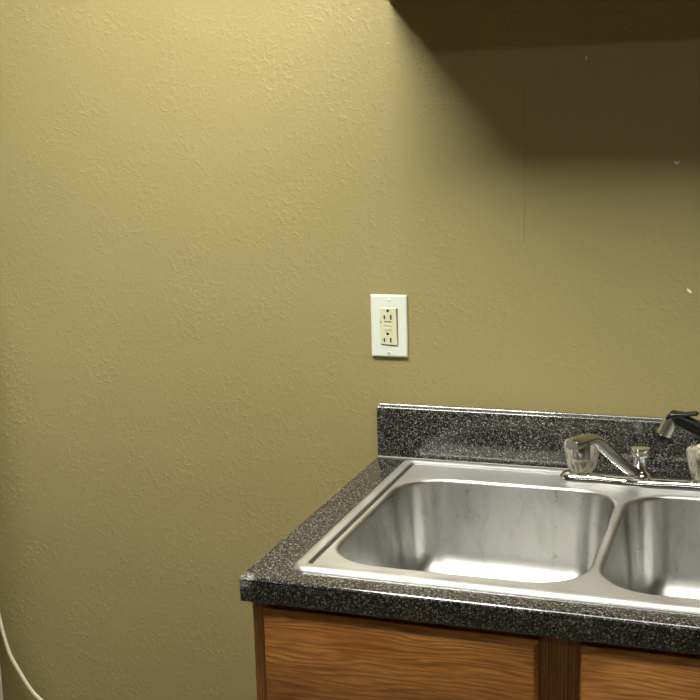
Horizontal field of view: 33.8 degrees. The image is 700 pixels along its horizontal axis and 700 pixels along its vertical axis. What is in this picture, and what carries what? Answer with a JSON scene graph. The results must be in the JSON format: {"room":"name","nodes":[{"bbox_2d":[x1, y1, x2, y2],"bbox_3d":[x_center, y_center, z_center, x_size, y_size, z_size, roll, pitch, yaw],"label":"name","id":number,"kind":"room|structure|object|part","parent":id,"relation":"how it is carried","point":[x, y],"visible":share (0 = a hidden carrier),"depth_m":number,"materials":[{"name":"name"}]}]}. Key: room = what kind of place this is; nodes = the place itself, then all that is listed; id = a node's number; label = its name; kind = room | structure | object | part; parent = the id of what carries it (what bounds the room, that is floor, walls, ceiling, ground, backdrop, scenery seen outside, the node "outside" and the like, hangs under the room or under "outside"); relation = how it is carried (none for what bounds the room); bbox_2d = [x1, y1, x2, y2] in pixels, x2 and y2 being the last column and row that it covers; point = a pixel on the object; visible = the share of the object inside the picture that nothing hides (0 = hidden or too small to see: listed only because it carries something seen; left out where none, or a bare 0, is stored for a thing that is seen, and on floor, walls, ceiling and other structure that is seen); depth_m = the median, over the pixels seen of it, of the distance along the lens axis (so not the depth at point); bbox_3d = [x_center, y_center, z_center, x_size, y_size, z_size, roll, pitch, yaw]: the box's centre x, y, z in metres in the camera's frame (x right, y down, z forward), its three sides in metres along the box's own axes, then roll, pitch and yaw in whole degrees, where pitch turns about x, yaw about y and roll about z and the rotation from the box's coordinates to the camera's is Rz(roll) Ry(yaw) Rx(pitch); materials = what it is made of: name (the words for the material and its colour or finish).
{"room":"kitchen","nodes":[
{"label":"kitchen","id":0,"kind":"room"},
{"bbox_2d":[0,0,699,699],"bbox_3d":[0.349,-0.107,2.069,6.000,2.440,0.101,2,11,19],"label":"wall","id":1,"kind":"structure","parent":0,"point":[204,204],"depth_m":2.18,"materials":[{"name":"beige paint"}]},
{"bbox_2d":[0,614,42,699],"bbox_3d":[-0.405,0.749,2.425,0.797,0.670,0.007,2,11,19],"label":"power cord","id":2,"kind":"object","parent":1,"relation":"attached to","point":[11,657],"visible":1,"depth_m":2.53,"materials":[{"name":"beige plastic"}]},
{"bbox_2d":[370,294,407,356],"bbox_3d":[0.072,-0.044,2.122,0.070,0.116,0.010,2,11,19],"label":"wall outlet","id":3,"kind":"object","parent":1,"relation":"attached to","point":[389,315],"visible":1,"depth_m":2.12,"materials":[{"name":"white plastic"}]},
{"bbox_2d":[380,307,397,345],"bbox_3d":[0.071,-0.043,2.120,0.033,0.070,0.002,2,11,19],"label":"receptacle","id":4,"kind":"object","parent":3,"relation":"attached to","point":[388,315],"depth_m":2.12,"materials":[{"name":"beige plastic"}]},
{"bbox_2d":[377,403,699,476],"bbox_3d":[0.513,0.166,2.000,0.975,0.099,0.019,2,11,19],"label":"backsplash","id":5,"kind":"structure","parent":1,"relation":"attached to","point":[483,435],"depth_m":2.07,"materials":[{"name":"stone"}]},
{"bbox_3d":[-0.532,1.646,-0.239,6.000,0.100,5.600,2,11,19],"label":"floor","id":6,"kind":"structure","parent":0,"visible":0},
{"bbox_2d":[0,668,2,699],"bbox_3d":[-1.205,0.485,2.272,0.700,1.290,0.660,2,11,19],"label":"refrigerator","id":7,"kind":"object","parent":6,"relation":"on","point":[1,690],"visible":1,"depth_m":2.51,"materials":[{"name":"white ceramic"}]},
{"bbox_2d":[252,602,699,699],"bbox_3d":[0.414,0.739,1.800,0.948,0.873,0.656,2,11,19],"label":"base cabinet","id":8,"kind":"object","parent":6,"relation":"on","point":[301,653],"visible":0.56,"depth_m":1.52,"materials":[{"name":"brown wood"}]},
{"bbox_3d":[0.063,0.457,1.559,0.384,0.186,0.019,2,11,19],"label":"drawer","id":9,"kind":"part","parent":8,"relation":"part of","materials":[{"name":"brown wood"}]},
{"bbox_3d":[0.074,0.366,1.572,0.357,0.035,0.045,2,11,19],"label":"frame rail","id":10,"kind":"part","parent":8,"relation":"part of","materials":[{"name":"brown wood"}]},
{"bbox_2d":[239,403,699,654],"bbox_3d":[0.411,0.241,1.718,0.975,0.135,0.635,2,11,19],"label":"countertop","id":11,"kind":"structure","parent":8,"relation":"on","point":[501,437],"depth_m":1.69,"materials":[{"name":"stone"}]},
{"bbox_2d":[293,460,699,613],"bbox_3d":[0.406,0.369,1.747,0.838,0.211,0.561,2,11,19],"label":"sink","id":12,"kind":"object","parent":11,"relation":"in","point":[525,531],"visible":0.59,"depth_m":1.92,"materials":[{"name":"silver metal"}]},
{"bbox_3d":[0.206,0.354,1.787,0.377,0.178,0.428,2,11,19],"label":"bowl","id":13,"kind":"part","parent":12,"relation":"part of","materials":[{"name":"silver metal"}]},
{"bbox_2d":[560,433,699,492],"bbox_3d":[0.457,0.180,1.846,0.269,0.126,0.230,2,11,19],"label":"faucet","id":14,"kind":"object","parent":12,"relation":"on","point":[582,451],"visible":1,"depth_m":1.91,"materials":[{"name":"silver metal"}]},
{"bbox_3d":[0.394,0.206,1.964,0.041,0.009,0.041,2,11,19],"label":"knob stem","id":15,"kind":"part","parent":14,"relation":"part of","materials":[{"name":"silver metal"}]},
{"bbox_3d":[0.394,0.177,1.959,0.062,0.054,0.062,2,11,19],"label":"knob","id":16,"kind":"part","parent":14,"relation":"part of","materials":[{"name":"clear plastic"}]},
{"bbox_3d":[0.409,0.173,1.843,0.025,0.108,0.203,8,14,42],"label":"spout","id":17,"kind":"part","parent":14,"relation":"part of","materials":[{"name":"silver metal"}]},
{"bbox_3d":[0.486,0.218,1.933,0.268,0.018,0.053,2,11,19],"label":"plate","id":18,"kind":"part","parent":14,"relation":"part of","materials":[{"name":"silver metal"}]},
{"bbox_3d":[0.583,0.184,1.892,0.062,0.054,0.062,2,11,19],"label":"knob","id":19,"kind":"part","parent":14,"relation":"part of","materials":[{"name":"clear plastic"}]},
{"bbox_3d":[0.576,0.367,1.657,0.398,0.178,0.428,2,11,19],"label":"bowl","id":20,"kind":"part","parent":12,"relation":"part of","materials":[{"name":"silver metal"}]},
{"bbox_2d":[653,410,699,444],"bbox_3d":[0.601,0.166,1.881,0.207,0.133,0.049,2,11,19],"label":"sprayer","id":21,"kind":"object","parent":12,"relation":"on","point":[682,420],"visible":1,"depth_m":1.89,"materials":[{"name":"silver metal"}]},
{"bbox_3d":[0.544,0.108,1.887,0.053,0.019,0.018,2,11,19],"label":"lever","id":22,"kind":"part","parent":21,"relation":"part of","materials":[{"name":"black plastic"}]},
{"bbox_3d":[0.606,0.154,1.877,0.171,0.106,0.024,2,11,19],"label":"handle","id":23,"kind":"part","parent":21,"relation":"part of","materials":[{"name":"black plastic"}]},
{"bbox_3d":[0.517,0.474,1.398,0.475,0.186,0.019,2,11,19],"label":"drawer","id":24,"kind":"part","parent":8,"relation":"part of","materials":[{"name":"brown wood"}]},
{"bbox_3d":[0.519,0.382,1.415,0.443,0.035,0.045,2,11,19],"label":"frame rail","id":25,"kind":"part","parent":8,"relation":"part of","materials":[{"name":"brown wood"}]}
]}

